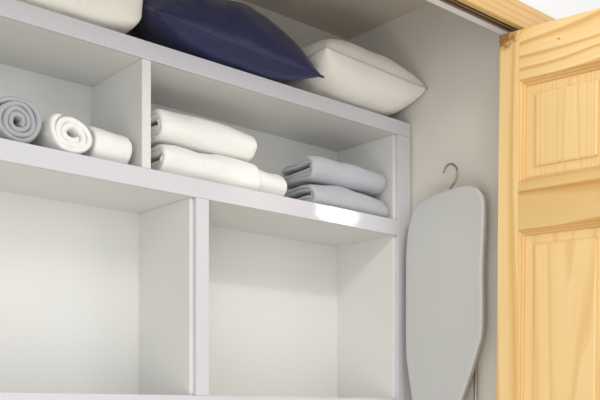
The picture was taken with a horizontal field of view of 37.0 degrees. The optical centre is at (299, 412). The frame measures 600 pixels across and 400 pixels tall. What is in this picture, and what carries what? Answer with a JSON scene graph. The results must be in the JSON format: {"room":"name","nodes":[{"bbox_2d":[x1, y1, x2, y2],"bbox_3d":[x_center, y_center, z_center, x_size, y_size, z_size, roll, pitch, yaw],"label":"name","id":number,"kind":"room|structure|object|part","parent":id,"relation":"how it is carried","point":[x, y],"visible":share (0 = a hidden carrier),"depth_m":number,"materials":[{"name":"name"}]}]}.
{"room":"linen closet","nodes":[
{"label":"linen closet","id":0,"kind":"room"},
{"bbox_2d":[126,0,347,48],"bbox_3d":[-0.750,-0.175,2.164,2.510,2.350,0.100,0,0,-41],"label":"wall","id":1,"kind":"structure","parent":0,"point":[304,35],"depth_m":2.74,"materials":[{"name":"paint"}]},
{"bbox_2d":[243,0,430,39],"bbox_3d":[-0.538,-1.240,1.845,2.410,0.080,0.659,0,0,-41],"label":"ceiling","id":2,"kind":"structure","parent":0,"point":[345,19],"depth_m":2.68,"materials":[{"name":"paint"}]},
{"bbox_2d":[348,3,500,399],"bbox_3d":[0.408,-0.175,2.669,0.100,2.350,0.659,0,0,-41],"label":"wall","id":3,"kind":"structure","parent":0,"point":[455,120],"depth_m":2.56,"materials":[{"name":"paint"}]},
{"bbox_2d":[406,163,487,399],"bbox_3d":[0.413,-0.158,2.520,0.042,1.084,0.280,0,0,-41],"label":"ironing board","id":4,"kind":"object","parent":3,"relation":"hanging from","point":[447,234],"visible":1,"depth_m":2.49,"materials":[{"name":"fabric"}]},
{"bbox_3d":[0.482,0.095,2.462,0.014,0.570,0.015,0,0,-41],"label":"leg","id":5,"kind":"part","parent":4,"relation":"part of","materials":[{"name":"metal"}]},
{"bbox_2d":[519,0,599,19],"bbox_3d":[-0.308,-0.375,1.573,4.800,2.750,0.055,0,0,-41],"label":"wall","id":6,"kind":"structure","parent":0,"point":[556,9],"depth_m":2.42,"materials":[{"name":"paint"}]},
{"bbox_2d":[426,0,508,34],"bbox_3d":[-0.316,-0.998,1.589,2.410,0.027,0.019,0,0,-41],"label":"trim","id":7,"kind":"structure","parent":6,"relation":"attached to","point":[442,4],"depth_m":2.23,"materials":[{"name":"white paint"}]},
{"bbox_2d":[440,0,517,32],"bbox_3d":[-0.296,-0.999,1.570,2.414,0.026,0.035,0,0,-41],"label":"door track","id":8,"kind":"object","parent":6,"relation":"attached to","point":[454,3],"depth_m":2.23,"materials":[{"name":"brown metal"}]},
{"bbox_2d":[457,0,555,29],"bbox_3d":[-0.563,-1.010,1.302,3.460,0.065,0.018,0,0,-41],"label":"trim","id":9,"kind":"structure","parent":6,"relation":"attached to","point":[517,14],"depth_m":2.24,"materials":[{"name":"brown wood"}]},
{"bbox_2d":[496,8,599,399],"bbox_3d":[0.647,0.004,2.199,0.345,1.935,0.034,1,0,39],"label":"door","id":10,"kind":"structure","parent":6,"relation":"in","point":[548,274],"depth_m":2.21,"materials":[{"name":"brown wood"}]},
{"bbox_3d":[0.646,-0.204,2.195,0.236,0.512,0.025,1,0,39],"label":"moulding","id":11,"kind":"part","parent":10,"relation":"part of","materials":[{"name":"brown wood"}]},
{"bbox_3d":[0.651,-0.519,2.196,0.235,0.120,0.034,1,0,39],"label":"rail","id":12,"kind":"part","parent":10,"relation":"part of","materials":[{"name":"brown wood"}]},
{"bbox_3d":[0.650,-0.708,2.192,0.236,0.258,0.025,1,0,39],"label":"moulding","id":13,"kind":"part","parent":10,"relation":"part of","materials":[{"name":"brown wood"}]},
{"bbox_3d":[0.654,-0.900,2.193,0.235,0.127,0.034,1,0,39],"label":"rail","id":14,"kind":"part","parent":10,"relation":"part of","materials":[{"name":"brown wood"}]},
{"bbox_3d":[0.650,-0.204,2.200,0.215,0.491,0.016,1,0,39],"label":"panel","id":15,"kind":"part","parent":10,"relation":"part of","materials":[{"name":"brown wood"}]},
{"bbox_3d":[0.654,-0.708,2.196,0.215,0.237,0.016,1,0,39],"label":"panel","id":16,"kind":"part","parent":10,"relation":"part of","materials":[{"name":"brown wood"}]},
{"bbox_3d":[0.095,1.030,0.348,5.800,0.060,4.000,0,0,-41],"label":"floor","id":17,"kind":"structure","parent":0,"visible":0},
{"bbox_2d":[0,0,410,399],"bbox_3d":[-0.509,0.069,2.111,2.004,1.863,0.256,0,0,-41],"label":"shelving unit","id":18,"kind":"object","parent":17,"relation":"on","point":[133,280],"visible":0.99,"depth_m":2.28,"materials":[{"name":"white laminate"}]},
{"bbox_2d":[0,96,41,143],"bbox_3d":[-0.652,-0.620,1.967,0.107,0.102,0.204,0,0,-38],"label":"rolled towel","id":19,"kind":"object","parent":18,"relation":"on","point":[20,119],"visible":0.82,"depth_m":1.89,"materials":[{"name":"grey fabric"}]},
{"bbox_2d":[29,113,91,153],"bbox_3d":[-0.562,-0.610,2.033,0.107,0.083,0.195,0,0,-43],"label":"rolled towel","id":20,"kind":"object","parent":18,"relation":"on","point":[65,133],"visible":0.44,"depth_m":1.96,"materials":[{"name":"white fabric"}]},
{"bbox_2d":[18,0,142,33],"bbox_3d":[-0.669,-0.993,1.966,0.602,0.251,0.250,0,0,-41],"label":"pillow","id":21,"kind":"object","parent":18,"relation":"on","point":[121,16],"visible":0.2,"depth_m":2.01,"materials":[{"name":"white fabric"}]},
{"bbox_2d":[81,126,131,163],"bbox_3d":[-0.450,-0.610,2.065,0.087,0.083,0.100,0,0,45],"label":"rolled towel","id":22,"kind":"object","parent":18,"relation":"on","point":[106,145],"visible":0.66,"depth_m":2.03,"materials":[{"name":"white fabric"}]},
{"bbox_3d":[-0.585,0.059,2.211,1.980,1.843,0.006,0,0,-41],"label":"panel","id":23,"kind":"part","parent":18,"relation":"part of","materials":[{"name":"white laminate"}]},
{"bbox_3d":[-0.524,-0.545,2.103,1.930,0.046,0.237,0,0,-41],"label":"shelf","id":24,"kind":"part","parent":18,"relation":"part of","materials":[{"name":"white laminate"}]},
{"bbox_3d":[-0.524,-0.842,2.103,1.930,0.042,0.237,0,0,-41],"label":"shelf","id":25,"kind":"part","parent":18,"relation":"part of","materials":[{"name":"white laminate"}]},
{"bbox_2d":[151,144,260,190],"bbox_3d":[-0.271,-0.612,2.288,0.302,0.087,0.190,0,0,-41],"label":"folded towel","id":26,"kind":"object","parent":18,"relation":"on","point":[217,168],"visible":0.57,"depth_m":2.21,"materials":[{"name":"white fabric"}]},
{"bbox_2d":[151,109,256,161],"bbox_3d":[-0.279,-0.696,2.287,0.301,0.082,0.190,0,0,-42],"label":"folded towel","id":27,"kind":"object","parent":26,"relation":"on","point":[199,135],"visible":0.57,"depth_m":2.21,"materials":[{"name":"white fabric"}]},
{"bbox_2d":[133,0,323,81],"bbox_3d":[-0.234,-0.989,2.323,0.528,0.247,0.325,0,0,-41],"label":"cushion","id":28,"kind":"object","parent":18,"relation":"on","point":[229,33],"visible":0.81,"depth_m":2.19,"materials":[{"name":"blue fabric"}]},
{"bbox_2d":[258,170,286,195],"bbox_3d":[-0.097,-0.610,2.399,0.107,0.083,0.084,0,0,-44],"label":"rolled towel","id":29,"kind":"object","parent":18,"relation":"on","point":[275,184],"visible":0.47,"depth_m":2.37,"materials":[{"name":"white fabric"}]},
{"bbox_2d":[284,184,387,217],"bbox_3d":[0.100,-0.607,2.596,0.292,0.076,0.162,0,0,-41],"label":"folded towel","id":30,"kind":"object","parent":18,"relation":"on","point":[329,195],"visible":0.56,"depth_m":2.52,"materials":[{"name":"grey fabric"}]},
{"bbox_2d":[280,156,385,195],"bbox_3d":[0.095,-0.679,2.596,0.288,0.071,0.159,0,0,-40],"label":"folded towel","id":31,"kind":"object","parent":30,"relation":"on","point":[315,170],"visible":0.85,"depth_m":2.53,"materials":[{"name":"grey fabric"}]},
{"bbox_2d":[279,39,426,116],"bbox_3d":[0.135,-0.954,2.593,0.405,0.166,0.264,0,0,-41],"label":"pillow","id":32,"kind":"object","parent":18,"relation":"on","point":[354,75],"visible":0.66,"depth_m":2.49,"materials":[{"name":"beige fabric"}]},
{"bbox_3d":[0.221,0.089,2.751,0.064,1.821,0.237,0,0,-41],"label":"panel","id":33,"kind":"part","parent":18,"relation":"part of","materials":[{"name":"white laminate"}]}
]}

